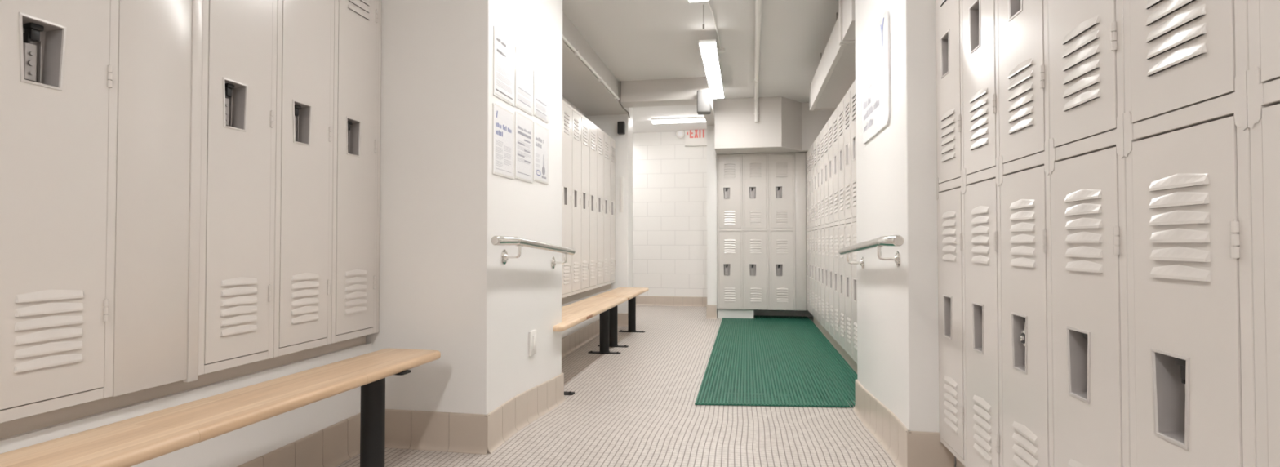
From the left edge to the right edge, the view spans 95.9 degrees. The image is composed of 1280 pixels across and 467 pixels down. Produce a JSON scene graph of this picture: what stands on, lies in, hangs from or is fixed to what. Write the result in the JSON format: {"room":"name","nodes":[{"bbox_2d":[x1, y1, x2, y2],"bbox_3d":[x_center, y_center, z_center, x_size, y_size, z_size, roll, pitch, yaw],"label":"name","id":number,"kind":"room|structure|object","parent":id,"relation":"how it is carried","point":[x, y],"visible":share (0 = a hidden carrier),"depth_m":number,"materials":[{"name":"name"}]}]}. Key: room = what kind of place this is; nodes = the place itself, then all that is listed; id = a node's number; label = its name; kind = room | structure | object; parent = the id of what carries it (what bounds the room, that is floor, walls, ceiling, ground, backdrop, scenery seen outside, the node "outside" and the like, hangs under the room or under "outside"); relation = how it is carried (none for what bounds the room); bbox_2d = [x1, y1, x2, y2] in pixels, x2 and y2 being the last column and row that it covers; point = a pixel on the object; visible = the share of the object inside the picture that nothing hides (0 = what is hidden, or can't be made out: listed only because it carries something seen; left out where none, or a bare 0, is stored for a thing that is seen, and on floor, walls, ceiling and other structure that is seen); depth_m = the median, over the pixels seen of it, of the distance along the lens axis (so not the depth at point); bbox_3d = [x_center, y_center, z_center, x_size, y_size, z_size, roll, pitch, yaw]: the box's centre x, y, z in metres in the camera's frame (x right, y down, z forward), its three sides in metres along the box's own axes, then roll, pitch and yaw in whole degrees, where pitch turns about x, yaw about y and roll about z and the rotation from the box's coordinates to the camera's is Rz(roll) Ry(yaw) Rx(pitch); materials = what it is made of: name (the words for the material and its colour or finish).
{"room":"locker room","nodes":[
{"label":"locker room","id":0,"kind":"room"},
{"bbox_2d":[365,0,562,413],"bbox_3d":[-1.207,-0.308,3.349,1.215,2.965,1.108,0,-1,10],"label":"wall","id":1,"kind":"structure","parent":0,"point":[445,287],"depth_m":2.76,"materials":[{"name":"white paint"}]},
{"bbox_2d":[0,335,365,438],"bbox_3d":[-1.660,0.480,1.467,0.200,0.048,2.700,0,-1,10],"label":"trim","id":2,"kind":"structure","parent":1,"relation":"attached to","point":[11,428],"depth_m":1.77,"materials":[{"name":"paint"}]},
{"bbox_2d":[0,0,119,423],"bbox_3d":[-1.648,-0.426,1.502,0.329,1.755,0.304,0,-1,10],"label":"locker","id":3,"kind":"object","parent":2,"relation":"on","point":[59,59],"visible":1,"depth_m":1.48,"materials":[{"name":"beige metal"}]},
{"bbox_2d":[18,12,66,90],"bbox_3d":[-1.519,-0.452,1.452,0.048,0.167,0.099,0,-1,10],"label":"handle","id":4,"kind":"object","parent":3,"relation":"on","point":[42,38],"depth_m":1.47,"materials":[{"name":"grey metal"}]},
{"bbox_2d":[111,0,203,396],"bbox_3d":[-1.468,-0.415,1.751,0.054,1.767,0.249,0,-1,10],"label":"filler panel","id":5,"kind":"object","parent":3,"relation":"attached to","point":[152,224],"depth_m":1.73,"materials":[{"name":"beige metal"}]},
{"bbox_2d":[197,0,277,375],"bbox_3d":[-1.548,-0.416,2.048,0.329,1.755,0.304,0,-1,10],"label":"locker","id":6,"kind":"object","parent":2,"relation":"on","point":[236,303],"visible":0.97,"depth_m":2.00,"materials":[{"name":"beige metal"}]},
{"bbox_2d":[222,77,248,131],"bbox_3d":[-1.419,-0.443,1.997,0.048,0.167,0.099,0,-1,10],"label":"handle","id":7,"kind":"object","parent":6,"relation":"on","point":[235,90],"depth_m":2.03,"materials":[{"name":"grey metal"}]},
{"bbox_2d":[273,0,334,357],"bbox_3d":[-1.492,-0.411,2.348,0.329,1.755,0.304,0,-1,10],"label":"locker","id":8,"kind":"object","parent":2,"relation":"on","point":[304,162],"visible":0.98,"depth_m":2.31,"materials":[{"name":"beige metal"}]},
{"bbox_2d":[292,99,311,146],"bbox_3d":[-1.364,-0.437,2.297,0.048,0.167,0.099,0,-1,10],"label":"handle","id":9,"kind":"object","parent":8,"relation":"on","point":[301,108],"depth_m":2.33,"materials":[{"name":"grey metal"}]},
{"bbox_2d":[331,0,382,343],"bbox_3d":[-1.435,-0.404,2.660,0.329,1.757,0.328,0,-1,10],"label":"locker","id":10,"kind":"object","parent":2,"relation":"on","point":[356,22],"depth_m":2.62,"materials":[{"name":"beige metal"}]},
{"bbox_2d":[346,116,360,157],"bbox_3d":[-1.308,-0.432,2.597,0.048,0.167,0.099,0,-1,10],"label":"handle","id":11,"kind":"object","parent":10,"relation":"on","point":[353,123],"depth_m":2.63,"materials":[{"name":"grey metal"}]},
{"bbox_2d":[0,342,371,466],"bbox_3d":[-2.066,0.763,-0.465,0.340,0.587,6.665,0,-1,10],"label":"locker base","id":12,"kind":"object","parent":1,"relation":"attached to","point":[238,446],"depth_m":2.06,"materials":[{"name":"white paint"}]},
{"bbox_2d":[236,312,627,466],"bbox_3d":[-0.841,0.977,3.545,0.629,0.247,7.899,0,-1,10],"label":"baseboard","id":13,"kind":"structure","parent":1,"relation":"attached to","point":[331,446],"depth_m":2.70,"materials":[{"name":"beige tile"}]},
{"bbox_2d":[492,102,513,179],"bbox_3d":[-0.674,-0.449,2.859,0.010,0.338,0.237,0,-1,10],"label":"notice","id":14,"kind":"object","parent":1,"relation":"attached to","point":[503,120],"visible":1,"depth_m":2.84,"materials":[{"name":"white paper"}]},
{"bbox_2d":[493,26,514,106],"bbox_3d":[-0.673,-0.824,2.874,0.010,0.332,0.245,0,-1,10],"label":"notice","id":15,"kind":"object","parent":1,"relation":"attached to","point":[503,46],"visible":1,"depth_m":2.86,"materials":[{"name":"white paper"}]},
{"bbox_2d":[515,46,532,115],"bbox_3d":[-0.626,-0.819,3.127,0.010,0.314,0.235,0,-1,10],"label":"notice","id":16,"kind":"object","parent":1,"relation":"attached to","point":[523,64],"visible":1,"depth_m":3.12,"materials":[{"name":"white paper"}]},
{"bbox_2d":[515,111,533,183],"bbox_3d":[-0.625,-0.459,3.124,0.010,0.351,0.238,0,-1,10],"label":"notice","id":17,"kind":"object","parent":1,"relation":"attached to","point":[523,126],"visible":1,"depth_m":3.11,"materials":[{"name":"white paper"}]},
{"bbox_2d":[528,329,536,355],"bbox_3d":[-0.598,0.610,3.229,0.020,0.135,0.085,0,-1,10],"label":"wall outlet","id":18,"kind":"object","parent":1,"relation":"attached to","point":[532,334],"visible":1,"depth_m":3.21,"materials":[{"name":"white plastic"}]},
{"bbox_2d":[491,235,575,268],"bbox_3d":[-0.571,0.115,3.153,0.104,0.190,1.165,0,-1,10],"label":"handrail","id":19,"kind":"object","parent":1,"relation":"attached to","point":[515,241],"visible":1,"depth_m":2.88,"materials":[{"name":"metal"}]},
{"bbox_2d":[533,121,548,184],"bbox_3d":[-0.578,-0.464,3.381,0.010,0.334,0.232,0,-1,10],"label":"notice","id":20,"kind":"object","parent":1,"relation":"attached to","point":[540,133],"visible":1,"depth_m":3.36,"materials":[{"name":"white paper"}]},
{"bbox_2d":[542,161,546,178],"bbox_3d":[-0.569,-0.396,3.428,0.001,0.140,0.075,0,-1,10],"label":"picture","id":21,"kind":"object","parent":20,"relation":"attached to","point":[544,163],"depth_m":3.43,"materials":[{"name":"grey"}]},
{"bbox_2d":[533,65,547,123],"bbox_3d":[-0.579,-0.811,3.386,0.010,0.284,0.230,0,-1,10],"label":"notice","id":22,"kind":"object","parent":1,"relation":"attached to","point":[540,79],"visible":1,"depth_m":3.38,"materials":[{"name":"white paper"}]},
{"bbox_2d":[562,35,619,100],"bbox_3d":[-0.487,-1.534,5.192,0.030,0.043,2.700,0,-1,10],"label":"conduit","id":23,"kind":"object","parent":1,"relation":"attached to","point":[576,51],"visible":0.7,"depth_m":5.25,"materials":[{"name":"metal"}]},
{"bbox_2d":[562,96,586,118],"bbox_3d":[-1.187,-0.292,5.625,0.430,2.915,3.377,0,-1,10],"label":"wall","id":24,"kind":"structure","parent":0,"point":[563,98],"depth_m":6.74,"materials":[{"name":"white paint"}]},
{"bbox_2d":[561,288,611,337],"bbox_3d":[-0.816,0.908,5.536,0.325,0.512,3.377,0,-1,10],"label":"trim","id":25,"kind":"structure","parent":24,"relation":"attached to","point":[586,322],"depth_m":5.83,"materials":[{"name":"white paint"}]},
{"bbox_2d":[561,283,611,304],"bbox_3d":[-0.807,0.618,5.545,0.300,0.068,3.335,0,-1,10],"label":"trim","id":26,"kind":"structure","parent":24,"relation":"attached to","point":[571,298],"depth_m":5.99,"materials":[{"name":"paint"}]},
{"bbox_2d":[561,99,571,297],"bbox_3d":[-0.816,-0.308,5.223,0.329,1.755,0.304,0,-1,10],"label":"locker","id":27,"kind":"object","parent":26,"relation":"on","point":[566,108],"visible":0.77,"depth_m":5.21,"materials":[{"name":"beige metal"}]},
{"bbox_2d":[564,186,567,205],"bbox_3d":[-0.688,-0.334,5.172,0.048,0.167,0.099,0,-1,10],"label":"handle","id":28,"kind":"object","parent":27,"relation":"on","point":[565,187],"depth_m":5.21,"materials":[{"name":"grey metal"}]},
{"bbox_2d":[571,106,581,295],"bbox_3d":[-0.761,-0.302,5.523,0.329,1.755,0.304,0,-1,10],"label":"locker","id":29,"kind":"object","parent":26,"relation":"on","point":[575,115],"visible":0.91,"depth_m":5.49,"materials":[{"name":"beige metal"}]},
{"bbox_2d":[573,189,577,208],"bbox_3d":[-0.632,-0.329,5.472,0.048,0.167,0.099,0,-1,10],"label":"handle","id":30,"kind":"object","parent":29,"relation":"on","point":[575,190],"depth_m":5.50,"materials":[{"name":"grey metal"}]},
{"bbox_2d":[580,113,589,292],"bbox_3d":[-0.706,-0.297,5.823,0.329,1.755,0.304,0,-1,10],"label":"locker","id":31,"kind":"object","parent":26,"relation":"on","point":[584,122],"visible":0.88,"depth_m":5.78,"materials":[{"name":"beige metal"}]},
{"bbox_2d":[588,120,596,289],"bbox_3d":[-0.651,-0.292,6.123,0.329,1.755,0.304,0,-1,10],"label":"locker","id":32,"kind":"object","parent":26,"relation":"on","point":[593,128],"visible":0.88,"depth_m":6.09,"materials":[{"name":"beige metal"}]},
{"bbox_2d":[596,126,604,287],"bbox_3d":[-0.595,-0.286,6.423,0.329,1.755,0.304,0,-1,10],"label":"locker","id":33,"kind":"object","parent":26,"relation":"on","point":[600,152],"visible":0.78,"depth_m":6.39,"materials":[{"name":"beige metal"}]},
{"bbox_2d":[603,131,609,285],"bbox_3d":[-0.540,-0.281,6.722,0.329,1.755,0.304,0,-1,10],"label":"locker","id":34,"kind":"object","parent":26,"relation":"on","point":[606,137],"visible":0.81,"depth_m":6.69,"materials":[{"name":"beige metal"}]},
{"bbox_2d":[609,136,615,284],"bbox_3d":[-0.485,-0.276,7.022,0.329,1.755,0.304,0,-1,10],"label":"locker","id":35,"kind":"object","parent":26,"relation":"on","point":[612,142],"visible":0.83,"depth_m":6.99,"materials":[{"name":"beige metal"}]},
{"bbox_2d":[562,11,628,115],"bbox_3d":[-0.710,-1.631,5.561,0.540,0.240,3.377,0,-1,10],"label":"soffit","id":36,"kind":"structure","parent":24,"relation":"attached to","point":[581,87],"depth_m":5.81,"materials":[{"name":"grey paint"}]},
{"bbox_2d":[586,107,632,313],"bbox_3d":[-0.593,-0.236,7.385,0.960,2.965,0.300,0,-1,10],"label":"wall column","id":37,"kind":"structure","parent":0,"point":[606,123],"depth_m":7.17,"materials":[{"name":"white paint"}]},
{"bbox_2d":[617,121,625,134],"bbox_3d":[-0.230,-1.303,7.139,0.084,0.150,0.088,0,-1,10],"label":"wall speaker","id":38,"kind":"object","parent":37,"relation":"attached to","point":[620,125],"visible":1,"depth_m":7.10,"materials":[{"name":"black plastic"}]},
{"bbox_2d":[617,121,623,133],"bbox_3d":[-0.238,-1.304,7.098,0.068,0.134,0.005,0,-1,10],"label":"grille","id":39,"kind":"object","parent":38,"relation":"attached to","point":[620,124],"depth_m":7.10,"materials":[{"name":"black plastic"}]},
{"bbox_2d":[335,305,897,466],"bbox_3d":[-0.168,1.113,2.655,4.300,0.202,14.000,0,-1,10],"label":"floor","id":40,"kind":"structure","parent":0,"point":[635,406],"depth_m":3.15,"materials":[{"name":"tile"}]},
{"bbox_2d":[0,348,440,466],"bbox_3d":[-1.254,0.740,1.409,0.304,0.500,2.350,0,-1,13],"label":"bench","id":41,"kind":"object","parent":40,"relation":"on","point":[128,442],"visible":1,"depth_m":1.64,"materials":[{"name":"brown wood"}]},
{"bbox_2d":[553,296,626,395],"bbox_3d":[-0.478,0.847,4.597,0.369,0.504,1.997,0,-1,10],"label":"bench","id":42,"kind":"object","parent":40,"relation":"on","point":[574,313],"visible":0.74,"depth_m":4.84,"materials":[{"name":"brown wood"}]},
{"bbox_2d":[593,287,648,346],"bbox_3d":[-0.185,0.875,6.188,0.369,0.504,1.228,0,-1,10],"label":"bench","id":43,"kind":"object","parent":40,"relation":"on","point":[630,293],"visible":0.8,"depth_m":5.96,"materials":[{"name":"brown wood"}]},
{"bbox_2d":[694,315,857,407],"bbox_3d":[1.338,1.113,5.813,1.164,0.015,4.645,0,-1,10],"label":"floor mat","id":44,"kind":"object","parent":40,"relation":"on","point":[762,360],"visible":0.96,"depth_m":4.70,"materials":[{"name":"green plastic"}]},
{"bbox_2d":[768,152,795,310],"bbox_3d":[1.933,-0.024,7.898,0.345,2.100,0.389,0,-1,10],"label":"locker","id":45,"kind":"object","parent":40,"relation":"on","point":[781,166],"visible":1,"depth_m":7.71,"materials":[{"name":"beige metal"}]},
{"bbox_2d":[775,186,782,198],"bbox_3d":[1.864,-0.551,7.751,0.099,0.167,0.048,0,-1,10],"label":"handle","id":46,"kind":"object","parent":45,"relation":"on","point":[779,189],"depth_m":7.76,"materials":[{"name":"grey metal"}]},
{"bbox_2d":[775,263,782,276],"bbox_3d":[1.864,0.490,7.732,0.099,0.167,0.048,0,-1,10],"label":"handle","id":47,"kind":"object","parent":45,"relation":"on","point":[779,267],"depth_m":7.74,"materials":[{"name":"grey metal"}]},
{"bbox_2d":[795,152,806,310],"bbox_3d":[2.140,-0.027,7.682,0.136,2.098,0.018,0,-1,10],"label":"filler panel","id":48,"kind":"object","parent":45,"relation":"attached to","point":[800,157],"visible":1,"depth_m":7.67,"materials":[{"name":"beige metal"}]},
{"bbox_2d":[632,131,706,297],"bbox_3d":[0.172,-0.221,9.639,2.350,2.915,0.150,0,-1,10],"label":"wall","id":49,"kind":"structure","parent":0,"point":[669,176],"depth_m":9.51,"materials":[{"name":"white tile"}]},
{"bbox_2d":[635,295,706,306],"bbox_3d":[0.167,1.119,9.529,2.029,0.175,0.034,0,-1,10],"label":"baseboard","id":50,"kind":"structure","parent":49,"relation":"attached to","point":[640,300],"depth_m":9.46,"materials":[{"name":"beige tile"}]},
{"bbox_2d":[675,129,706,146],"bbox_3d":[0.873,-1.578,9.417,0.572,0.300,0.078,0,-1,10],"label":"exit sign","id":51,"kind":"object","parent":49,"relation":"attached to","point":[692,137],"visible":0.73,"depth_m":9.39,"materials":[{"name":"white plastic"}]},
{"bbox_2d":[562,0,838,133],"bbox_3d":[-0.168,-1.862,2.708,4.300,0.120,14.000,0,-1,10],"label":"ceiling","id":52,"kind":"structure","parent":0,"point":[636,40],"depth_m":5.29,"materials":[{"name":"paint"}]},
{"bbox_2d":[617,77,697,107],"bbox_3d":[0.224,-1.612,6.628,0.910,0.240,0.260,0,-1,10],"label":"soffit","id":53,"kind":"object","parent":52,"relation":"attached to","point":[673,91],"depth_m":6.51,"materials":[{"name":"grey paint"}]},
{"bbox_2d":[651,116,705,124],"bbox_3d":[0.587,-1.668,8.520,0.830,0.059,0.120,0,-1,10],"label":"ceiling light","id":54,"kind":"object","parent":52,"relation":"attached to","point":[694,119],"visible":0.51,"depth_m":8.49,"materials":[{"name":"white plastic"}]},
{"bbox_2d":[698,39,724,98],"bbox_3d":[0.753,-1.681,5.917,0.148,0.126,1.894,0,-1,10],"label":"ceiling light","id":55,"kind":"object","parent":52,"relation":"hanging from","point":[708,49],"visible":0.99,"depth_m":5.61,"materials":[{"name":"white plastic"}]},
{"bbox_2d":[706,0,724,53],"bbox_3d":[0.603,-1.748,4.828,0.084,0.031,1.452,0,-1,14],"label":"conduit","id":56,"kind":"object","parent":52,"relation":"attached to","point":[721,50],"visible":0.85,"depth_m":5.03,"materials":[{"name":"metal"}]},
{"bbox_2d":[753,0,761,122],"bbox_3d":[1.120,-1.594,5.512,0.063,0.314,3.670,0,-1,11],"label":"ceiling pipe","id":57,"kind":"object","parent":52,"relation":"attached to","point":[758,2],"visible":1,"depth_m":5.43,"materials":[{"name":"metal"}]},
{"bbox_2d":[809,0,855,111],"bbox_3d":[1.808,-1.532,4.795,0.550,0.464,2.492,0,-1,10],"label":"soffit","id":58,"kind":"object","parent":52,"relation":"hanging from","point":[835,73],"visible":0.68,"depth_m":4.75,"materials":[{"name":"grey paint"}]},
{"bbox_2d":[706,125,717,318],"bbox_3d":[1.115,-0.239,8.603,0.130,2.915,1.545,0,-1,10],"label":"wall partition","id":59,"kind":"structure","parent":0,"point":[711,153],"depth_m":7.84,"materials":[{"name":"white paint"}]},
{"bbox_2d":[697,89,711,115],"bbox_3d":[0.702,-1.437,6.337,0.145,0.250,0.134,0,-1,10],"label":"speaker","id":60,"kind":"object","parent":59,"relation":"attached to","point":[704,96],"visible":1,"depth_m":6.27},
{"bbox_2d":[697,90,709,111],"bbox_3d":[0.690,-1.439,6.273,0.121,0.224,0.005,0,-1,10],"label":"grille","id":61,"kind":"object","parent":60,"relation":"attached to","point":[703,95],"depth_m":6.27,"materials":[{"name":"grey paint"}]},
{"bbox_2d":[697,76,714,125],"bbox_3d":[0.844,-1.603,7.137,0.125,0.240,1.485,0,-1,10],"label":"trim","id":62,"kind":"structure","parent":59,"relation":"attached to","point":[703,84],"depth_m":6.90,"materials":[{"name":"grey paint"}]},
{"bbox_2d":[706,304,716,319],"bbox_3d":[0.967,1.071,7.811,0.138,0.210,0.034,0,-1,10],"label":"baseboard","id":63,"kind":"structure","parent":59,"relation":"attached to","point":[711,309],"depth_m":7.81,"materials":[{"name":"beige tile"}]},
{"bbox_2d":[717,308,753,318],"bbox_3d":[1.330,1.103,8.006,0.480,0.134,0.335,0,-1,10],"label":"trim","id":64,"kind":"structure","parent":59,"relation":"attached to","point":[722,313],"depth_m":7.84,"materials":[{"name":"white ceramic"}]},
{"bbox_2d":[716,154,742,309],"bbox_3d":[1.252,-0.022,8.023,0.345,2.100,0.389,0,-1,10],"label":"locker","id":65,"kind":"object","parent":64,"relation":"on","point":[729,166],"visible":0.99,"depth_m":7.84,"materials":[{"name":"beige metal"}]},
{"bbox_2d":[723,186,730,199],"bbox_3d":[1.184,-0.549,7.876,0.099,0.167,0.048,0,-1,10],"label":"handle","id":66,"kind":"object","parent":65,"relation":"on","point":[726,190],"depth_m":7.89,"materials":[{"name":"grey metal"}]},
{"bbox_2d":[723,263,730,275],"bbox_3d":[1.184,0.492,7.858,0.099,0.167,0.048,0,-1,10],"label":"handle","id":67,"kind":"object","parent":65,"relation":"on","point":[726,267],"depth_m":7.87,"materials":[{"name":"grey metal"}]},
{"bbox_2d":[742,153,768,310],"bbox_3d":[1.593,-0.023,7.960,0.345,2.100,0.389,0,-1,10],"label":"locker","id":68,"kind":"object","parent":64,"relation":"on","point":[755,166],"visible":1,"depth_m":7.78,"materials":[{"name":"beige metal"}]},
{"bbox_2d":[748,186,755,199],"bbox_3d":[1.524,-0.550,7.814,0.099,0.167,0.048,0,-1,10],"label":"handle","id":69,"kind":"object","parent":68,"relation":"on","point":[752,189],"depth_m":7.83,"materials":[{"name":"grey metal"}]},
{"bbox_2d":[749,263,756,275],"bbox_3d":[1.524,0.491,7.795,0.099,0.167,0.048,0,-1,10],"label":"handle","id":70,"kind":"object","parent":68,"relation":"on","point":[753,267],"depth_m":7.81,"materials":[{"name":"grey metal"}]},
{"bbox_2d":[753,169,813,316],"bbox_3d":[1.996,-0.246,8.210,1.745,2.915,0.140,0,-1,10],"label":"wall","id":71,"kind":"structure","parent":0,"point":[756,312],"depth_m":8.10,"materials":[{"name":"white paint"}]},
{"bbox_2d":[714,96,835,155],"bbox_3d":[1.826,-1.397,7.718,1.595,0.632,0.930,0,-1,10],"label":"soffit","id":72,"kind":"object","parent":71,"relation":"attached to","point":[784,125],"depth_m":7.37,"materials":[{"name":"grey paint"}]},
{"bbox_2d":[854,0,955,466],"bbox_3d":[1.566,-0.315,2.941,0.682,2.965,1.150,0,-1,10],"label":"wall","id":73,"kind":"structure","parent":0,"point":[898,337],"depth_m":2.51,"materials":[{"name":"white paint"}]},
{"bbox_2d":[813,317,857,373],"bbox_3d":[2.033,1.047,5.434,0.335,0.154,3.940,0,-1,10],"label":"trim","id":74,"kind":"structure","parent":73,"relation":"attached to","point":[846,356],"depth_m":5.43,"materials":[{"name":"paint"}]},
{"bbox_2d":[805,151,808,311],"bbox_3d":[2.358,-0.031,7.477,0.379,2.067,0.304,0,-1,10],"label":"locker","id":75,"kind":"object","parent":74,"relation":"on","point":[806,153],"visible":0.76,"depth_m":7.48,"materials":[{"name":"beige metal"}]},
{"bbox_2d":[808,146,812,315],"bbox_3d":[2.303,-0.037,7.177,0.379,2.067,0.304,0,-1,10],"label":"locker","id":76,"kind":"object","parent":74,"relation":"on","point":[810,148],"visible":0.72,"depth_m":7.18,"materials":[{"name":"beige metal"}]},
{"bbox_2d":[811,142,814,317],"bbox_3d":[2.248,-0.042,6.877,0.379,2.067,0.304,0,-1,10],"label":"locker","id":77,"kind":"object","parent":74,"relation":"on","point":[812,145],"visible":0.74,"depth_m":6.89,"materials":[{"name":"beige metal"}]},
{"bbox_2d":[813,137,817,320],"bbox_3d":[2.193,-0.047,6.577,0.379,2.067,0.304,0,-1,10],"label":"locker","id":78,"kind":"object","parent":74,"relation":"on","point":[815,232],"visible":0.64,"depth_m":6.59,"materials":[{"name":"beige metal"}]},
{"bbox_2d":[817,133,822,325],"bbox_3d":[2.137,-0.053,6.278,0.379,2.067,0.304,0,-1,10],"label":"locker","id":79,"kind":"object","parent":74,"relation":"on","point":[819,181],"visible":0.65,"depth_m":6.29,"materials":[{"name":"beige metal"}]},
{"bbox_2d":[820,126,825,328],"bbox_3d":[2.082,-0.058,5.978,0.379,2.067,0.304,0,-1,10],"label":"locker","id":80,"kind":"object","parent":74,"relation":"on","point":[822,132],"visible":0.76,"depth_m":5.98,"materials":[{"name":"beige metal"}]},
{"bbox_2d":[824,120,829,333],"bbox_3d":[2.027,-0.063,5.678,0.379,2.067,0.304,0,-1,10],"label":"locker","id":81,"kind":"object","parent":74,"relation":"on","point":[826,126],"visible":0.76,"depth_m":5.69,"materials":[{"name":"beige metal"}]},
{"bbox_2d":[828,112,834,338],"bbox_3d":[1.972,-0.069,5.378,0.379,2.067,0.304,0,-1,10],"label":"locker","id":82,"kind":"object","parent":74,"relation":"on","point":[831,229],"visible":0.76,"depth_m":5.39,"materials":[{"name":"beige metal"}]},
{"bbox_2d":[833,106,839,344],"bbox_3d":[1.917,-0.074,5.078,0.379,2.067,0.304,0,-1,10],"label":"locker","id":83,"kind":"object","parent":74,"relation":"on","point":[836,161],"visible":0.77,"depth_m":5.09,"materials":[{"name":"beige metal"}]},
{"bbox_2d":[838,97,845,351],"bbox_3d":[1.861,-0.080,4.778,0.379,2.067,0.304,0,-1,10],"label":"locker","id":84,"kind":"object","parent":74,"relation":"on","point":[841,106],"visible":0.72,"depth_m":4.79,"materials":[{"name":"beige metal"}]},
{"bbox_2d":[844,85,853,359],"bbox_3d":[1.806,-0.085,4.478,0.379,2.067,0.304,0,-1,10],"label":"locker","id":85,"kind":"object","parent":74,"relation":"on","point":[847,97],"visible":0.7,"depth_m":4.49,"materials":[{"name":"beige metal"}]},
{"bbox_2d":[851,80,857,363],"bbox_3d":[1.751,-0.090,4.178,0.379,2.067,0.304,0,-1,10],"label":"locker","id":86,"kind":"object","parent":74,"relation":"on","point":[853,86],"visible":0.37,"depth_m":4.26,"materials":[{"name":"beige metal"}]},
{"bbox_2d":[838,235,903,269],"bbox_3d":[1.164,0.109,2.920,0.104,0.182,1.355,0,-1,10],"label":"handrail","id":87,"kind":"object","parent":73,"relation":"attached to","point":[891,240],"visible":1,"depth_m":2.58,"materials":[{"name":"metal"}]},
{"bbox_2d":[861,10,890,143],"bbox_3d":[1.226,-0.786,3.020,0.011,0.545,0.625,0,-1,10],"label":"wall sign","id":88,"kind":"object","parent":73,"relation":"attached to","point":[876,73],"visible":1,"depth_m":2.96,"materials":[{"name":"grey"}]},
{"bbox_2d":[852,378,954,466],"bbox_3d":[1.302,0.963,2.967,0.198,0.255,1.204,0,-1,10],"label":"baseboard","id":89,"kind":"structure","parent":73,"relation":"attached to","point":[906,447],"depth_m":2.55,"materials":[{"name":"beige tile"}]},
{"bbox_2d":[955,457,964,466],"bbox_3d":[1.148,0.909,0.629,0.335,0.155,3.485,0,-1,10],"label":"trim","id":90,"kind":"structure","parent":73,"relation":"attached to","point":[958,464],"depth_m":2.34,"materials":[{"name":"paint"}]},
{"bbox_2d":[935,0,966,466],"bbox_3d":[1.393,-0.177,2.234,0.379,2.067,0.304,0,-1,10],"label":"locker","id":91,"kind":"object","parent":90,"relation":"on","point":[948,15],"visible":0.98,"depth_m":2.24,"materials":[{"name":"beige metal"}]},
{"bbox_2d":[940,29,949,78],"bbox_3d":[1.239,-0.713,2.299,0.048,0.167,0.099,0,-1,10],"label":"handle","id":92,"kind":"object","parent":91,"relation":"on","point":[944,37],"depth_m":2.34,"materials":[{"name":"grey metal"}]},
{"bbox_2d":[942,294,951,339],"bbox_3d":[1.239,0.329,2.281,0.048,0.167,0.099,0,-1,10],"label":"handle","id":93,"kind":"object","parent":91,"relation":"on","point":[947,299],"depth_m":2.32,"materials":[{"name":"grey metal"}]},
{"bbox_2d":[962,0,1003,466],"bbox_3d":[1.337,-0.182,1.934,0.379,2.067,0.304,0,-1,10],"label":"locker","id":94,"kind":"object","parent":90,"relation":"on","point":[980,55],"visible":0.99,"depth_m":1.94,"materials":[{"name":"beige metal"}]},
{"bbox_2d":[968,0,980,54],"bbox_3d":[1.184,-0.719,1.999,0.048,0.167,0.099,0,-1,10],"label":"handle","id":95,"kind":"object","parent":94,"relation":"on","point":[975,5],"depth_m":2.04,"materials":[{"name":"grey metal"}]},
{"bbox_2d":[972,302,983,354],"bbox_3d":[1.184,0.323,1.981,0.048,0.167,0.099,0,-1,10],"label":"handle","id":96,"kind":"object","parent":94,"relation":"on","point":[977,307],"depth_m":2.02,"materials":[{"name":"grey metal"}]},
{"bbox_2d":[998,0,1053,466],"bbox_3d":[1.282,-0.187,1.634,0.379,2.067,0.304,0,-1,10],"label":"locker","id":97,"kind":"object","parent":90,"relation":"on","point":[1024,176],"visible":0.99,"depth_m":1.64,"materials":[{"name":"beige metal"}]},
{"bbox_2d":[1008,0,1022,22],"bbox_3d":[1.129,-0.724,1.699,0.048,0.167,0.099,0,-1,10],"label":"handle","id":98,"kind":"object","parent":97,"relation":"on","point":[1015,6],"depth_m":1.73,"materials":[{"name":"grey metal"}]},
{"bbox_2d":[1010,311,1027,374],"bbox_3d":[1.129,0.318,1.681,0.048,0.167,0.099,0,-1,10],"label":"handle","id":99,"kind":"object","parent":97,"relation":"on","point":[1019,353],"depth_m":1.72,"materials":[{"name":"grey metal"}]},
{"bbox_2d":[1019,323,1025,346],"bbox_3d":[1.125,0.292,1.682,0.030,0.073,0.048,0,-1,10],"label":"padlock","id":100,"kind":"object","parent":97,"relation":"attached to","point":[1022,337],"visible":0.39,"depth_m":1.68,"materials":[{"name":"metal"}]},
{"bbox_2d":[1048,0,1130,466],"bbox_3d":[1.227,-0.193,1.334,0.379,2.067,0.304,0,-1,10],"label":"locker","id":101,"kind":"object","parent":90,"relation":"on","point":[1087,159],"visible":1,"depth_m":1.34,"materials":[{"name":"beige metal"}]},
{"bbox_2d":[1066,325,1090,403],"bbox_3d":[1.073,0.313,1.381,0.048,0.167,0.099,0,-1,10],"label":"handle","id":102,"kind":"object","parent":101,"relation":"on","point":[1077,337],"depth_m":1.42,"materials":[{"name":"grey metal"}]},
{"bbox_2d":[1123,0,1256,466],"bbox_3d":[1.171,-0.198,1.034,0.379,2.067,0.304,0,-1,10],"label":"locker","id":103,"kind":"object","parent":90,"relation":"on","point":[1192,399],"visible":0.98,"depth_m":1.04,"materials":[{"name":"beige metal"}]},
{"bbox_2d":[1150,347,1190,449],"bbox_3d":[1.018,0.307,1.081,0.048,0.167,0.099,0,-1,10],"label":"handle","id":104,"kind":"object","parent":103,"relation":"on","point":[1170,367],"depth_m":1.11,"materials":[{"name":"grey metal"}]},
{"bbox_2d":[1246,0,1279,466],"bbox_3d":[1.116,-0.203,0.734,0.379,2.067,0.304,0,-1,10],"label":"locker","id":105,"kind":"object","parent":90,"relation":"on","point":[1263,75],"visible":1,"depth_m":0.89,"materials":[{"name":"beige metal"}]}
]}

